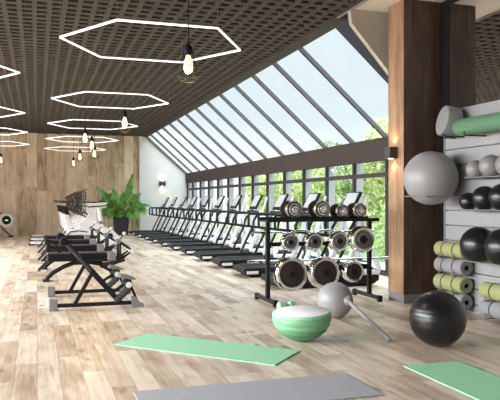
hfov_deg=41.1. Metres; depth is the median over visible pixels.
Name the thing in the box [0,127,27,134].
lamp
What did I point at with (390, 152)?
wall sconce
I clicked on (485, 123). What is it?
foam roller
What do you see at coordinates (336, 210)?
dumbbell
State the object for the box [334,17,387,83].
beam
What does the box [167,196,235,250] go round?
treadmill
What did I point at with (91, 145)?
pendant bulb
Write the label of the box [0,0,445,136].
ceiling
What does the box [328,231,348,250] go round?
weight plate
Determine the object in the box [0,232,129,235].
baseboard
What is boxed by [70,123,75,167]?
pendant bulb
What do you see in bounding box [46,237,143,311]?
frame
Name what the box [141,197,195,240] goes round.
treadmill
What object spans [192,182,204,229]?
window
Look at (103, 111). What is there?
lamp
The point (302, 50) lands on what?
beam
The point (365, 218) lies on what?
shelf
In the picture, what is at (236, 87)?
beam
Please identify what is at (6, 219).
rowing machine
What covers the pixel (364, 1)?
trim
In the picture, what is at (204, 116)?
beam
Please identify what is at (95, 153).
pendant bulb
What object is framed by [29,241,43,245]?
step platform
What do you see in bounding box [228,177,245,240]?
window
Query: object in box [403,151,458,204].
exercise ball
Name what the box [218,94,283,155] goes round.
beam
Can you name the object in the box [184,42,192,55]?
socket
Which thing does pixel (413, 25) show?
wall column
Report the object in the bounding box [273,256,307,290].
weight plate
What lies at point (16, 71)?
lamp
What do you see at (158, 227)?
treadmill
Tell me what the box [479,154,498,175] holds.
medicine ball
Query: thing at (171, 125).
beam
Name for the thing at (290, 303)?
dumbbell
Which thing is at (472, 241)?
medicine ball
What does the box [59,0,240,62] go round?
lamp
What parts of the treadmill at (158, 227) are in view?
frame, frame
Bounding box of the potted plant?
[96,174,150,234]
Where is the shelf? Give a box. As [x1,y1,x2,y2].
[259,216,378,221]
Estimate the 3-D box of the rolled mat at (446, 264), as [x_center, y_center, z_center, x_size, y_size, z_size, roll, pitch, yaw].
[2.768,0.885,9.101,0.216,0.216,0.623,0,0,-18]
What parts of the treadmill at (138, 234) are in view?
frame, frame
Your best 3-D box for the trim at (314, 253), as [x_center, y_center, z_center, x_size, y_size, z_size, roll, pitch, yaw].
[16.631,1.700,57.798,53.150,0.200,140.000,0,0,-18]
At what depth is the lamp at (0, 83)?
16.28 m
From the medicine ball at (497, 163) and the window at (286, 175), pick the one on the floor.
the window at (286, 175)
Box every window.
[146,137,186,173]
[150,135,191,172]
[155,131,199,171]
[162,128,207,169]
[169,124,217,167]
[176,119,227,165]
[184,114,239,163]
[187,183,191,230]
[187,183,196,229]
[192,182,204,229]
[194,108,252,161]
[200,181,213,233]
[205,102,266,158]
[208,180,222,237]
[217,178,233,238]
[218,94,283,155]
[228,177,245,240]
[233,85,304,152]
[239,175,258,244]
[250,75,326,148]
[252,174,273,245]
[267,172,290,249]
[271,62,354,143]
[284,169,311,257]
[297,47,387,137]
[303,167,334,256]
[327,163,362,264]
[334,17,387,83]
[354,159,387,275]
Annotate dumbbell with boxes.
[277,301,295,307]
[280,201,301,217]
[308,200,329,217]
[330,204,348,217]
[347,203,366,217]
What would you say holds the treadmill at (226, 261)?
on the floor
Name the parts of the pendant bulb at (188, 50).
cord, bulb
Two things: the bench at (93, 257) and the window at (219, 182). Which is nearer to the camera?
the bench at (93, 257)
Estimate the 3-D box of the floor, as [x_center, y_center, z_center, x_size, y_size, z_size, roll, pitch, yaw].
[-4.193,1.560,12.885,13.850,0.120,35.100,0,0,-18]
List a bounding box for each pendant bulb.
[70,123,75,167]
[76,150,82,161]
[79,128,90,145]
[87,136,96,151]
[90,102,98,157]
[118,38,131,132]
[176,0,199,82]
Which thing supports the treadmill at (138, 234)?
on the floor
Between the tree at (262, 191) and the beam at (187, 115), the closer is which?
the beam at (187, 115)
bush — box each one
[224,214,263,236]
[292,222,338,239]
[312,222,349,252]
[372,204,384,256]
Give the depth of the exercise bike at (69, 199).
24.04 m
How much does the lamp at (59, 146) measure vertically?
0.867 m
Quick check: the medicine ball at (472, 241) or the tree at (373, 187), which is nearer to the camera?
the medicine ball at (472, 241)
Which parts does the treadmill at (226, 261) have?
foot rail, handrail, handrail, frame, motor, frame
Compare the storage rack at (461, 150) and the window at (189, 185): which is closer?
the storage rack at (461, 150)
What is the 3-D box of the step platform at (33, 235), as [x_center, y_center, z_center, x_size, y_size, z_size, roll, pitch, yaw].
[-8.477,1.445,27.631,1.180,0.110,0.700,0,0,-18]
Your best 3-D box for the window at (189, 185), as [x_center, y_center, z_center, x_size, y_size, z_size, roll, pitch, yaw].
[-2.829,0.380,31.114,0.240,2.440,0.064,0,0,-18]
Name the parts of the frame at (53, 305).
sloped rail, roller arm, foot plate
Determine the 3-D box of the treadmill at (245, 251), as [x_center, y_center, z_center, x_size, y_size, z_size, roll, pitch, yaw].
[-0.385,0.667,17.135,2.012,1.666,0.850,0,0,-18]
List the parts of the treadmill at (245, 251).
foot rail, handrail, handrail, frame, frame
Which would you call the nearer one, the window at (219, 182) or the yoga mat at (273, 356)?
the yoga mat at (273, 356)
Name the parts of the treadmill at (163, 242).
handrail, handrail, frame, frame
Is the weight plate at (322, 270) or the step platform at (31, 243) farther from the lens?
the step platform at (31, 243)
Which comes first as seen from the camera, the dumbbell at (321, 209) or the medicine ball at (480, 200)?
the medicine ball at (480, 200)
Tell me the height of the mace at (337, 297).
0.460 m
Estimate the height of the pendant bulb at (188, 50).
1.707 m
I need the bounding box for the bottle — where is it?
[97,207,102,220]
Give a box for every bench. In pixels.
[37,222,102,254]
[38,224,110,260]
[38,227,116,269]
[38,232,135,281]
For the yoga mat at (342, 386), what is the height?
0.010 m
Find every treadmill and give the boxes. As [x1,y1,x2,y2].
[129,197,175,235]
[134,197,184,237]
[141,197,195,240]
[148,196,206,243]
[157,196,220,246]
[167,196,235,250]
[179,195,251,255]
[193,195,274,260]
[211,194,303,267]
[233,193,336,276]
[261,192,381,286]
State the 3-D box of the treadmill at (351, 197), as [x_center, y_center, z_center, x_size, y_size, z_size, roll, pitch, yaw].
[1.276,0.667,11.934,2.012,1.666,0.850,0,0,-18]
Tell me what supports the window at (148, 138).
in the wall at (154, 166)
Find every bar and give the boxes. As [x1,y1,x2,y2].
[247,256,387,262]
[252,229,374,233]
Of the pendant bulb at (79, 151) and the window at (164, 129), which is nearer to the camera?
the pendant bulb at (79, 151)
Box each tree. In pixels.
[237,156,282,229]
[276,167,342,222]
[314,141,351,203]
[346,116,387,237]
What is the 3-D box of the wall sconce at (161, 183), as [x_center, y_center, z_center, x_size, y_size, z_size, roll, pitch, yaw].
[-4.043,-0.800,30.742,0.300,0.208,0.130,0,0,-18]
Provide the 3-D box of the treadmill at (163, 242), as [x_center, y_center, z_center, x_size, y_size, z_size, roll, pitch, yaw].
[-2.046,0.667,22.336,2.012,1.666,0.850,0,0,-18]
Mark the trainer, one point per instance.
(297, 322)
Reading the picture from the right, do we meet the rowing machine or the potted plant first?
the potted plant
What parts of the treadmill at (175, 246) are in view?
handrail, handrail, frame, frame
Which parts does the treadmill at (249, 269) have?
foot rail, handrail, handrail, frame, frame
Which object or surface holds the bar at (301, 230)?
on the dumbbell rack at (267, 220)
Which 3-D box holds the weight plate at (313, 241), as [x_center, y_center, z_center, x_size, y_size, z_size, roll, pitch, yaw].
[0.939,0.600,9.847,0.268,0.268,0.150,0,0,-18]
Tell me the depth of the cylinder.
8.96 m
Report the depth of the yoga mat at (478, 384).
5.63 m
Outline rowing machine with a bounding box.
[0,212,13,236]
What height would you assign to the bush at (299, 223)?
1.722 m
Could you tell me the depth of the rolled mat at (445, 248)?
9.05 m
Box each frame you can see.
[45,232,130,296]
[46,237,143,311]
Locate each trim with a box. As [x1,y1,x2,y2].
[185,136,387,182]
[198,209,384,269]
[337,0,367,17]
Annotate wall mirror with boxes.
[440,0,499,272]
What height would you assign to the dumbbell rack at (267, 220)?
1.260 m
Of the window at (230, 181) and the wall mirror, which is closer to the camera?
the wall mirror
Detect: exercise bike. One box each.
[52,192,77,232]
[54,191,87,232]
[55,190,103,234]
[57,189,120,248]
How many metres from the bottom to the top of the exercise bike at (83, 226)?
1.911 m
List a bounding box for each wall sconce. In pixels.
[159,181,165,185]
[385,147,397,158]
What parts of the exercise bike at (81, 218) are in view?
seat post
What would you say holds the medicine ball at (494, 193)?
attached to the storage rack at (461, 150)
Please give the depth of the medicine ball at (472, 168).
8.50 m
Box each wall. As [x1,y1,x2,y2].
[0,132,138,233]
[139,132,189,229]
[348,9,387,74]
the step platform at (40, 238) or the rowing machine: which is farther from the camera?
the rowing machine
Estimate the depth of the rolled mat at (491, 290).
8.22 m
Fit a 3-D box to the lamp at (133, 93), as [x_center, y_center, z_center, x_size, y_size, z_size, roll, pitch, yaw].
[-2.912,-2.526,14.018,2.436,0.867,2.114,0,0,-18]
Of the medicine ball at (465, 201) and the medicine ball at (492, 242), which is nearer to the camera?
the medicine ball at (492, 242)
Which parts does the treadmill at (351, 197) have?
handrail, handrail, frame, frame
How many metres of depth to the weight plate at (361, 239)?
10.03 m
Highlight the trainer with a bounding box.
[272,305,331,340]
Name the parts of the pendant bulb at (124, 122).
cord, bulb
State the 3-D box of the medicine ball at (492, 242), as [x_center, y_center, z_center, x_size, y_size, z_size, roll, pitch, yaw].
[3.016,0.553,7.912,0.460,0.460,0.460,0,0,-18]
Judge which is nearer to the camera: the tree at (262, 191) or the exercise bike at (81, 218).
the exercise bike at (81, 218)
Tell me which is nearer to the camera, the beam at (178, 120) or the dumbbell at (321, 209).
the dumbbell at (321, 209)
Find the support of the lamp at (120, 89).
hanging from the ceiling at (29, 91)
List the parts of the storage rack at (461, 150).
ball rail, ball rail, ball rail, ball rail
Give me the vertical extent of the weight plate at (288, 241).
0.266 m
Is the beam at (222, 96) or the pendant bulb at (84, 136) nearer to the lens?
the pendant bulb at (84, 136)
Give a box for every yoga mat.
[114,333,299,365]
[133,373,382,399]
[403,361,499,399]
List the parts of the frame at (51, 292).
sloped rail, roller arm, foot plate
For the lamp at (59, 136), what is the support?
hanging from the ceiling at (29, 91)
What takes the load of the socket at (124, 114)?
attached to the pendant bulb at (124, 122)
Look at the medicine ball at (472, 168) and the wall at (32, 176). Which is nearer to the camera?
the medicine ball at (472, 168)
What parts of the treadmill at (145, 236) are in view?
handrail, frame, frame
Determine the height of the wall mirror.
4.340 m
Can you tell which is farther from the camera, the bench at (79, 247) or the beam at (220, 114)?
the beam at (220, 114)
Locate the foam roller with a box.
[453,112,499,135]
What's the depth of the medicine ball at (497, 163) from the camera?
7.95 m
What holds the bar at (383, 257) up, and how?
on the dumbbell rack at (267, 220)
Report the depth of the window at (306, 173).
17.54 m
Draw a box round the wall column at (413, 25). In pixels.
[388,0,440,294]
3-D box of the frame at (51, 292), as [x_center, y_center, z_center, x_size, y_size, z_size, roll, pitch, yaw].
[-2.576,0.998,10.620,1.327,1.005,0.458,0,0,-18]
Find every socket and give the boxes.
[122,109,126,116]
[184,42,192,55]
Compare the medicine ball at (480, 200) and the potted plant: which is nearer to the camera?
the medicine ball at (480, 200)
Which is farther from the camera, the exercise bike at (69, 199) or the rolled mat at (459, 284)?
the exercise bike at (69, 199)
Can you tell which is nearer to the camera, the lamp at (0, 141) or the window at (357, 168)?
the window at (357, 168)
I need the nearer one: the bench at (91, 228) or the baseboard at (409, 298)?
the baseboard at (409, 298)
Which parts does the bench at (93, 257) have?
seat, arm frame, knob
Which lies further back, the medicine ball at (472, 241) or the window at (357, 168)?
the window at (357, 168)
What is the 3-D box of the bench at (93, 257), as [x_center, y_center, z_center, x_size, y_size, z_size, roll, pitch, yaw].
[-3.107,1.050,12.728,1.805,0.928,0.470,0,0,-18]
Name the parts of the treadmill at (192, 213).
frame, frame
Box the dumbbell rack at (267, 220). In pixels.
[255,216,382,306]
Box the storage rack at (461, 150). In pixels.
[404,100,499,319]
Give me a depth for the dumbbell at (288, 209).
9.70 m
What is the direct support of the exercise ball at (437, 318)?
on the floor
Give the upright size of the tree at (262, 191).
4.012 m
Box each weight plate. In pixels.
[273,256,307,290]
[280,233,298,250]
[304,232,322,250]
[307,256,339,288]
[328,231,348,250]
[341,260,363,281]
[348,226,374,252]
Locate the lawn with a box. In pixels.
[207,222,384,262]
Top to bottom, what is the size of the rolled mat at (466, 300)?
0.216 m
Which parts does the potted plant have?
pot, stem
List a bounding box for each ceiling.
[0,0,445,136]
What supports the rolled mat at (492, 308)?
hanging from the storage rack at (461, 150)
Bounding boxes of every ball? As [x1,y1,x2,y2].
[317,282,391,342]
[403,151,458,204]
[409,290,466,346]
[459,192,475,208]
[460,227,491,263]
[466,160,482,176]
[472,186,492,209]
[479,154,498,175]
[484,229,499,264]
[488,184,499,209]
[495,156,499,173]
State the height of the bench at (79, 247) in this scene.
0.928 m
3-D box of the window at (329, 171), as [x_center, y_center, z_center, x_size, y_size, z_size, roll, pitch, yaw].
[1.727,0.380,16.848,0.240,2.440,1.492,0,0,-18]
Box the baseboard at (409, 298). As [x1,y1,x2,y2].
[389,291,421,302]
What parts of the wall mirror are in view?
mirror frame, mirror pane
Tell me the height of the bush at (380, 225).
1.934 m
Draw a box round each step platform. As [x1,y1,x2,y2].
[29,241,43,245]
[30,234,56,237]
[30,237,43,241]
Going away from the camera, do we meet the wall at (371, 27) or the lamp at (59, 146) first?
the wall at (371, 27)
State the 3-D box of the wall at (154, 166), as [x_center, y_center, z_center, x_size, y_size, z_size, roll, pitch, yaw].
[-3.980,-0.850,30.972,2.340,4.700,0.270,0,0,-18]
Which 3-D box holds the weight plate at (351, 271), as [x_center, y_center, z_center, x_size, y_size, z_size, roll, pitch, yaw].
[1.545,1.060,10.053,0.324,0.318,0.168,0,0,-18]
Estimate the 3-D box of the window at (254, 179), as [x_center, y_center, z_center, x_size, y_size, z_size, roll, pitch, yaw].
[-0.050,0.380,22.411,0.240,2.440,1.492,0,0,-18]
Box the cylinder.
[436,106,462,137]
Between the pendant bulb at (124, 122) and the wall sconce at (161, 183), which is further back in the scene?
the wall sconce at (161, 183)
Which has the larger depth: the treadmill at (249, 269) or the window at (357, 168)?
the window at (357, 168)
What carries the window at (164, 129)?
in the wall at (154, 166)
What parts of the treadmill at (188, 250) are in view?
handrail, handrail, frame, frame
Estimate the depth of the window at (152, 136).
29.71 m
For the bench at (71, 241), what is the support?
on the floor
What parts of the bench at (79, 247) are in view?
arm frame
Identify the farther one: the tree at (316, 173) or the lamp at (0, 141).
the tree at (316, 173)
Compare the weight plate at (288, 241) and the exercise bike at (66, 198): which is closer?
the weight plate at (288, 241)
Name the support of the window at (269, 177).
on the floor
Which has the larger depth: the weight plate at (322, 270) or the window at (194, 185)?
the window at (194, 185)
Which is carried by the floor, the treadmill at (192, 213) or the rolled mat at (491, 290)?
the treadmill at (192, 213)
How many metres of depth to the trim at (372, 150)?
17.21 m
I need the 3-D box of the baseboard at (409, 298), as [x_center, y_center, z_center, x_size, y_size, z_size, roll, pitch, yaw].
[2.511,1.435,10.076,0.685,0.130,0.440,0,0,-18]
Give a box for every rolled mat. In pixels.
[433,274,472,293]
[434,241,465,258]
[434,256,472,275]
[438,289,472,310]
[479,282,499,301]
[479,299,499,319]
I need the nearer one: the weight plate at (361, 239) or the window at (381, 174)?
the weight plate at (361, 239)
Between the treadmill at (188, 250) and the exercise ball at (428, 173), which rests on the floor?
the treadmill at (188, 250)
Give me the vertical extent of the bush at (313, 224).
1.427 m
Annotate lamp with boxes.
[0,20,19,77]
[0,83,24,117]
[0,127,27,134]
[0,141,29,145]
[44,146,105,151]
[46,136,80,141]
[48,89,137,129]
[51,56,168,108]
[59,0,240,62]
[95,111,118,142]
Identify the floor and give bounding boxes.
[0,234,499,399]
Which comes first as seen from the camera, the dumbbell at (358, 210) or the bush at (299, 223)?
the dumbbell at (358, 210)

